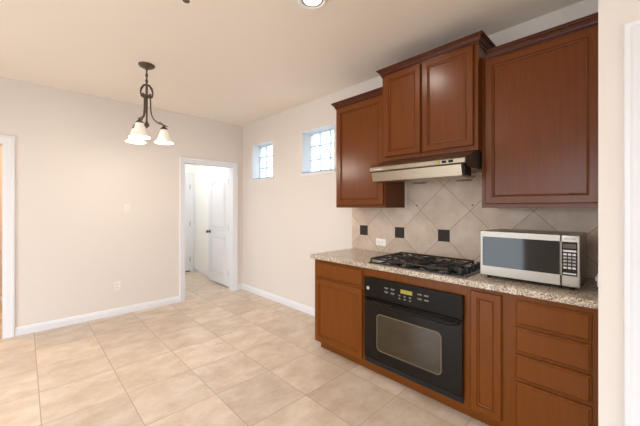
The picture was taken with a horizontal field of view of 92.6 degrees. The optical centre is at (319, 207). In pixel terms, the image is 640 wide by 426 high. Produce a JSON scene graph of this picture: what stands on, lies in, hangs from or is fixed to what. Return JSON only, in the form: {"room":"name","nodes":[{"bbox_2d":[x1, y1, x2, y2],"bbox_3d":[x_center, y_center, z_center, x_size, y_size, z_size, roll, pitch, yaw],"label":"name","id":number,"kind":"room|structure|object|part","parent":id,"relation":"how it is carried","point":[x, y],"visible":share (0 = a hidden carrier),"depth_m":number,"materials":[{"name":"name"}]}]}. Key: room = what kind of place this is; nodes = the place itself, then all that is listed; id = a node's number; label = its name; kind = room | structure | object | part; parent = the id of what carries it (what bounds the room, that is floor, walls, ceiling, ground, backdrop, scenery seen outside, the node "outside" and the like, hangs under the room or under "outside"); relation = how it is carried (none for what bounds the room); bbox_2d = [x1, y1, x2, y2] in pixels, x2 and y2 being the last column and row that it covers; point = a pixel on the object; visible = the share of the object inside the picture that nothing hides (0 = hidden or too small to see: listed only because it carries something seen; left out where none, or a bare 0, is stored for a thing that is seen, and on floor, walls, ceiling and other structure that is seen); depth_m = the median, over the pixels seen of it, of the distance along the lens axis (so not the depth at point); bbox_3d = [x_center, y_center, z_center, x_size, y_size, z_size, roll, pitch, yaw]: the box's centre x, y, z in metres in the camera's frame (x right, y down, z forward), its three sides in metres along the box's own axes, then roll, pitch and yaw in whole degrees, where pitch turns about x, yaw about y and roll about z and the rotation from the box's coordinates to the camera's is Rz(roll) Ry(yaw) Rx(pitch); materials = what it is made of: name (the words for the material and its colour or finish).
{"room":"kitchen","nodes":[
{"label":"kitchen","id":0,"kind":"room"},
{"bbox_2d":[0,146,1,296],"bbox_3d":[-4.857,0.007,4.150,3.600,2.731,0.120,0,0,-44],"label":"wall","id":1,"kind":"structure","parent":0,"point":[0,146],"depth_m":4.36,"materials":[{"name":"beige paint"}]},
{"bbox_2d":[0,76,242,327],"bbox_3d":[-3.159,0.007,3.435,5.043,2.731,0.140,0,0,-44],"label":"wall","id":2,"kind":"structure","parent":0,"point":[76,169],"depth_m":3.72,"materials":[{"name":"beige paint"}]},
{"bbox_2d":[0,135,14,338],"bbox_3d":[-3.669,0.310,2.924,1.065,2.125,0.164,0,0,-44],"label":"trim","id":3,"kind":"structure","parent":2,"relation":"attached to","point":[7,142],"depth_m":3.21,"materials":[{"name":"white paint"}]},
{"bbox_2d":[114,281,119,290],"bbox_3d":[-2.583,1.006,3.890,0.072,0.116,0.008,0,0,-44],"label":"power outlet","id":4,"kind":"object","parent":2,"relation":"attached to","point":[116,284],"visible":1,"depth_m":3.89,"materials":[{"name":"beige plastic"}]},
{"bbox_2d":[124,203,129,211],"bbox_3d":[-2.504,0.012,3.966,0.072,0.116,0.008,0,0,-44],"label":"light switch","id":5,"kind":"object","parent":2,"relation":"attached to","point":[126,206],"visible":1,"depth_m":3.96,"materials":[{"name":"beige plastic"}]},
{"bbox_2d":[15,283,242,335],"bbox_3d":[-2.268,1.328,4.191,2.710,0.090,0.015,0,0,-44],"label":"baseboard","id":6,"kind":"structure","parent":2,"relation":"attached to","point":[42,326],"depth_m":3.71,"materials":[{"name":"white paint"}]},
{"bbox_2d":[179,156,237,301],"bbox_3d":[-1.745,0.320,4.788,0.932,2.107,0.164,0,0,-44],"label":"trim","id":7,"kind":"structure","parent":2,"relation":"attached to","point":[233,166],"depth_m":4.94,"materials":[{"name":"white paint"}]},
{"bbox_2d":[185,164,228,270],"bbox_3d":[-2.603,0.007,5.634,1.703,2.731,2.285,0,0,-44],"label":"wall","id":8,"kind":"structure","parent":0,"point":[200,172],"depth_m":6.33,"materials":[{"name":"paint"}]},
{"bbox_2d":[185,176,189,270],"bbox_3d":[-3.054,0.345,6.269,0.780,2.020,0.047,0,0,-44],"label":"door","id":9,"kind":"structure","parent":8,"relation":"in","point":[187,178],"depth_m":6.49,"materials":[{"name":"white paint"}]},
{"bbox_2d":[185,173,193,270],"bbox_3d":[-3.040,0.323,6.255,0.900,2.100,0.024,0,0,-44],"label":"trim","id":10,"kind":"structure","parent":8,"relation":"attached to","point":[191,175],"depth_m":6.54,"materials":[{"name":"white paint"}]},
{"bbox_2d":[194,267,207,275],"bbox_3d":[-2.535,1.328,5.449,1.343,0.090,1.885,0,0,-44],"label":"baseboard","id":11,"kind":"structure","parent":8,"relation":"attached to","point":[196,269],"depth_m":6.30,"materials":[{"name":"white paint"}]},
{"bbox_2d":[206,169,228,286],"bbox_3d":[-1.826,0.357,5.441,0.104,1.992,0.814,0,0,-44],"label":"door","id":12,"kind":"structure","parent":8,"relation":"in","point":[218,182],"depth_m":5.43,"materials":[{"name":"white paint"}]},
{"bbox_3d":[-1.822,-0.048,5.455,0.010,0.882,0.540,0,0,-44],"label":"panel","id":13,"kind":"part","parent":12,"relation":"part of","materials":[{"name":"white paint"}]},
{"bbox_3d":[-1.822,0.868,5.455,0.010,0.690,0.540,0,0,-44],"label":"panel","id":14,"kind":"part","parent":12,"relation":"part of","materials":[{"name":"white paint"}]},
{"bbox_2d":[0,271,488,425],"bbox_3d":[-1.131,1.423,1.341,5.643,0.100,10.500,0,0,-44],"label":"floor","id":15,"kind":"structure","parent":0,"point":[220,355],"depth_m":2.49,"materials":[{"name":"tile"}]},
{"bbox_2d":[315,259,369,368],"bbox_3d":[0.376,0.936,2.955,0.630,0.874,0.609,0,0,-44],"label":"base cabinet","id":16,"kind":"object","parent":15,"relation":"on","point":[339,288],"visible":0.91,"depth_m":2.71,"materials":[{"name":"brown wood"}]},
{"bbox_3d":[0.158,0.592,2.741,0.020,0.138,0.562,0,0,-44],"label":"drawer","id":17,"kind":"part","parent":16,"relation":"part of","materials":[{"name":"brown wood"}]},
{"bbox_3d":[0.158,0.973,2.741,0.020,0.580,0.562,0,0,-44],"label":"door","id":18,"kind":"part","parent":16,"relation":"part of","materials":[{"name":"brown wood"}]},
{"bbox_2d":[365,268,471,416],"bbox_3d":[0.876,0.936,2.451,0.611,0.874,0.811,0,0,-44],"label":"base cabinet","id":19,"kind":"object","parent":15,"relation":"on","point":[427,283],"visible":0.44,"depth_m":2.15,"materials":[{"name":"brown wood"}]},
{"bbox_2d":[364,276,463,403],"bbox_3d":[0.812,0.908,2.392,0.624,0.687,0.782,0,0,-44],"label":"oven","id":20,"kind":"object","parent":19,"relation":"in","point":[414,333],"visible":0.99,"depth_m":2.16,"materials":[{"name":"black metal"}]},
{"bbox_3d":[0.611,0.743,2.198,0.066,0.030,0.756,0,0,-44],"label":"handle","id":21,"kind":"part","parent":20,"relation":"part of","materials":[{"name":"black ceramic"}]},
{"bbox_3d":[0.642,0.641,2.228,0.032,0.153,0.782,0,0,-44],"label":"control panel","id":22,"kind":"part","parent":20,"relation":"part of","materials":[{"name":"black ceramic"}]},
{"bbox_2d":[467,286,508,425],"bbox_3d":[1.232,0.936,2.071,0.630,0.874,0.230,0,0,-44],"label":"base cabinet","id":23,"kind":"object","parent":15,"relation":"on","point":[487,310],"visible":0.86,"depth_m":1.86,"materials":[{"name":"brown wood"}]},
{"bbox_2d":[509,294,597,425],"bbox_3d":[1.450,0.936,1.846,0.630,0.874,0.397,0,0,-44],"label":"base cabinet","id":24,"kind":"object","parent":15,"relation":"on","point":[553,346],"visible":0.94,"depth_m":1.62,"materials":[{"name":"brown wood"}]},
{"bbox_2d":[310,248,597,308],"bbox_3d":[0.861,0.479,2.448,0.638,0.040,2.093,0,0,-44],"label":"countertop","id":25,"kind":"structure","parent":24,"relation":"on","point":[587,295],"depth_m":1.88,"materials":[{"name":"stone"}]},
{"bbox_2d":[369,252,479,277],"bbox_3d":[0.857,0.436,2.432,0.515,0.046,0.776,0,0,-44],"label":"gas cooktop","id":26,"kind":"object","parent":25,"relation":"in","point":[432,264],"visible":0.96,"depth_m":2.34,"materials":[{"name":"black metal"}]},
{"bbox_3d":[0.842,0.442,2.275,0.110,0.025,0.110,0,0,-44],"label":"burner","id":27,"kind":"part","parent":26,"relation":"part of","materials":[{"name":"metal"}]},
{"bbox_3d":[0.957,0.437,2.080,0.052,0.034,0.051,0,0,-44],"label":"knob","id":28,"kind":"part","parent":26,"relation":"part of","materials":[{"name":"black plastic"}]},
{"bbox_3d":[1.043,0.437,2.164,0.052,0.034,0.051,0,0,-44],"label":"knob","id":29,"kind":"part","parent":26,"relation":"part of","materials":[{"name":"black plastic"}]},
{"bbox_3d":[1.129,0.437,2.247,0.052,0.034,0.051,0,0,-44],"label":"knob","id":30,"kind":"part","parent":26,"relation":"part of","materials":[{"name":"black plastic"}]},
{"bbox_2d":[480,228,586,289],"bbox_3d":[1.351,0.307,1.946,0.351,0.304,0.502,0,0,-44],"label":"microwave","id":31,"kind":"object","parent":25,"relation":"on","point":[548,257],"visible":1,"depth_m":1.80,"materials":[{"name":"silver metal"}]},
{"bbox_3d":[1.203,0.297,1.861,0.018,0.284,0.419,0,0,-44],"label":"door","id":32,"kind":"part","parent":31,"relation":"part of","materials":[{"name":"silver metal"}]},
{"bbox_3d":[1.378,0.297,1.680,0.018,0.284,0.081,0,0,-44],"label":"control panel","id":33,"kind":"part","parent":31,"relation":"part of","materials":[{"name":"silver metal"}]},
{"bbox_3d":[1.232,1.127,1.633,0.020,0.267,0.330,0,0,-44],"label":"drawer","id":34,"kind":"part","parent":24,"relation":"part of","materials":[{"name":"brown wood"}]},
{"bbox_3d":[1.232,0.908,1.633,0.020,0.138,0.330,0,0,-44],"label":"drawer","id":35,"kind":"part","parent":24,"relation":"part of","materials":[{"name":"brown wood"}]},
{"bbox_3d":[1.232,0.753,1.633,0.020,0.137,0.330,0,0,-44],"label":"drawer","id":36,"kind":"part","parent":24,"relation":"part of","materials":[{"name":"brown wood"}]},
{"bbox_3d":[1.232,0.600,1.633,0.020,0.137,0.330,0,0,-44],"label":"drawer","id":37,"kind":"part","parent":24,"relation":"part of","materials":[{"name":"brown wood"}]},
{"bbox_2d":[0,0,583,125],"bbox_3d":[-1.131,-1.418,1.341,5.643,0.120,10.500,0,0,-44],"label":"ceiling","id":38,"kind":"structure","parent":0,"point":[236,62],"depth_m":2.55,"materials":[{"name":"paint"}]},
{"bbox_2d":[126,62,173,144],"bbox_3d":[-1.641,-0.996,2.950,0.410,0.725,0.430,0,0,-44],"label":"pendant chandelier","id":39,"kind":"object","parent":38,"relation":"hanging from","point":[138,133],"visible":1,"depth_m":2.92,"materials":[{"name":"brown metal"}]},
{"bbox_3d":[-1.796,-0.701,2.979,0.172,0.136,0.172,0,0,-44],"label":"lamp shade","id":40,"kind":"part","parent":39,"relation":"part of","materials":[{"name":"white glass"}]},
{"bbox_3d":[-1.636,-0.701,2.774,0.172,0.136,0.172,0,0,-44],"label":"lamp shade","id":41,"kind":"part","parent":39,"relation":"part of","materials":[{"name":"white glass"}]},
{"bbox_3d":[-1.642,-0.931,2.817,0.012,0.273,0.165,0,0,-8],"label":"arm","id":42,"kind":"part","parent":39,"relation":"part of","materials":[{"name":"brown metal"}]},
{"bbox_3d":[-1.657,-0.964,2.923,0.048,0.417,0.047,0,0,-44],"label":"stem","id":43,"kind":"part","parent":39,"relation":"part of","materials":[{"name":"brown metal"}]},
{"bbox_3d":[-1.657,-1.234,2.923,0.020,0.159,0.020,0,0,1],"label":"chain","id":44,"kind":"part","parent":39,"relation":"part of","materials":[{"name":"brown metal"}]},
{"bbox_3d":[-1.657,-1.110,2.923,0.127,0.135,0.128,0,0,-44],"label":"scroll crown","id":45,"kind":"part","parent":39,"relation":"part of","materials":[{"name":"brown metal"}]},
{"bbox_3d":[-1.573,-0.931,2.988,0.165,0.273,0.012,0,0,-38],"label":"arm","id":46,"kind":"part","parent":39,"relation":"part of","materials":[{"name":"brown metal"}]},
{"bbox_3d":[-1.539,-0.701,3.015,0.172,0.136,0.172,0,0,-44],"label":"lamp shade","id":47,"kind":"part","parent":39,"relation":"part of","materials":[{"name":"white glass"}]},
{"bbox_2d":[297,0,326,9],"bbox_3d":[-0.050,-1.353,1.999,0.196,0.009,0.196,0,0,-44],"label":"recessed light","id":48,"kind":"object","parent":38,"relation":"in","point":[308,4],"visible":1,"depth_m":2.03,"materials":[{"name":"white plastic"}]},
{"bbox_2d":[243,0,597,307],"bbox_3d":[1.569,0.007,2.366,0.260,2.731,8.215,0,0,-44],"label":"wall","id":49,"kind":"structure","parent":0,"point":[289,217],"depth_m":4.16,"materials":[{"name":"beige paint"}]},
{"bbox_2d":[250,140,273,181],"bbox_3d":[-0.824,-0.701,4.791,0.231,0.584,0.628,0,0,-44],"label":"window","id":50,"kind":"structure","parent":49,"relation":"in","point":[262,153],"depth_m":4.92,"materials":[{"name":"glass"}]},
{"bbox_3d":[-0.824,-0.430,4.791,0.231,0.042,0.628,0,0,-44],"label":"sill","id":51,"kind":"part","parent":50,"relation":"part of","materials":[{"name":"white paint"}]},
{"bbox_2d":[242,284,314,315],"bbox_3d":[-0.454,1.328,4.256,0.015,0.090,2.415,0,0,-44],"label":"baseboard","id":52,"kind":"structure","parent":49,"relation":"attached to","point":[287,302],"depth_m":4.35,"materials":[{"name":"white paint"}]},
{"bbox_2d":[300,123,335,175],"bbox_3d":[0.037,-0.701,3.903,0.231,0.584,0.635,0,0,-44],"label":"window","id":53,"kind":"structure","parent":49,"relation":"in","point":[317,143],"depth_m":3.99,"materials":[{"name":"glass"}]},
{"bbox_3d":[0.037,-0.430,3.903,0.231,0.042,0.635,0,0,-44],"label":"sill","id":54,"kind":"part","parent":53,"relation":"part of","materials":[{"name":"white paint"}]},
{"bbox_2d":[331,87,404,207],"bbox_3d":[0.465,-0.528,3.051,0.368,1.069,0.635,0,0,-44],"label":"upper cabinet","id":55,"kind":"object","parent":49,"relation":"attached to","point":[359,118],"visible":0.77,"depth_m":2.90,"materials":[{"name":"brown wood"}]},
{"bbox_3d":[0.465,-1.032,3.051,0.368,0.062,0.635,0,0,-44],"label":"crown moulding","id":56,"kind":"part","parent":55,"relation":"part of","materials":[{"name":"brown wood"}]},
{"bbox_3d":[0.371,-0.509,2.928,0.020,0.980,0.560,0,0,-44],"label":"door","id":57,"kind":"part","parent":55,"relation":"part of","materials":[{"name":"brown wood"}]},
{"bbox_2d":[376,30,496,161],"bbox_3d":[0.944,-0.789,2.504,0.441,0.788,0.858,0,0,-44],"label":"upper cabinet","id":58,"kind":"object","parent":49,"relation":"attached to","point":[432,99],"visible":0.91,"depth_m":2.30,"materials":[{"name":"brown wood"}]},
{"bbox_3d":[0.673,-0.774,2.511,0.020,0.694,0.327,0,0,-44],"label":"door","id":59,"kind":"part","parent":58,"relation":"part of","materials":[{"name":"brown wood"}]},
{"bbox_2d":[370,150,481,183],"bbox_3d":[0.880,-0.298,2.450,0.588,0.192,0.764,0,0,-44],"label":"range hood","id":60,"kind":"object","parent":58,"relation":"attached to","point":[457,165],"visible":0.99,"depth_m":2.21,"materials":[{"name":"silver metal"}]},
{"bbox_3d":[1.150,-0.330,2.182,0.573,0.126,0.004,0,0,-44],"label":"panel","id":61,"kind":"part","parent":60,"relation":"part of","materials":[{"name":"paint"}]},
{"bbox_3d":[0.944,-1.152,2.504,0.441,0.062,0.858,0,0,-44],"label":"crown moulding","id":62,"kind":"part","parent":58,"relation":"part of","materials":[{"name":"brown wood"}]},
{"bbox_3d":[0.929,-0.774,2.247,0.020,0.694,0.377,0,0,-44],"label":"door","id":63,"kind":"part","parent":58,"relation":"part of","materials":[{"name":"brown wood"}]},
{"bbox_2d":[352,172,597,277],"bbox_3d":[1.088,0.066,2.666,0.010,0.786,2.091,0,0,-44],"label":"backsplash","id":64,"kind":"structure","parent":49,"relation":"attached to","point":[444,222],"depth_m":2.63,"materials":[{"name":"tile"}]},
{"bbox_2d":[376,238,385,245],"bbox_3d":[0.623,0.360,3.135,0.008,0.072,0.116,0,0,-44],"label":"power outlet","id":65,"kind":"object","parent":64,"relation":"attached to","point":[381,242],"visible":1,"depth_m":3.13,"materials":[{"name":"white plastic"}]},
{"bbox_2d":[482,12,597,207],"bbox_3d":[1.463,-0.534,2.021,0.368,1.081,0.635,0,0,-44],"label":"upper cabinet","id":66,"kind":"object","parent":49,"relation":"attached to","point":[540,89],"visible":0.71,"depth_m":1.89,"materials":[{"name":"brown wood"}]},
{"bbox_3d":[1.476,-1.044,2.007,0.368,0.062,0.596,0,0,-44],"label":"crown moulding","id":67,"kind":"part","parent":66,"relation":"part of","materials":[{"name":"brown wood"}]},
{"bbox_2d":[598,0,639,425],"bbox_3d":[2.656,0.007,0.422,0.883,2.731,3.310,0,0,-44],"label":"wall","id":68,"kind":"structure","parent":0,"point":[612,14],"depth_m":1.28,"materials":[{"name":"beige paint"}]},
{"bbox_2d":[624,20,639,425],"bbox_3d":[1.585,0.317,0.955,0.134,2.113,0.901,0,0,-44],"label":"trim","id":69,"kind":"structure","parent":68,"relation":"attached to","point":[632,29],"depth_m":1.22,"materials":[{"name":"white paint"}]}
]}

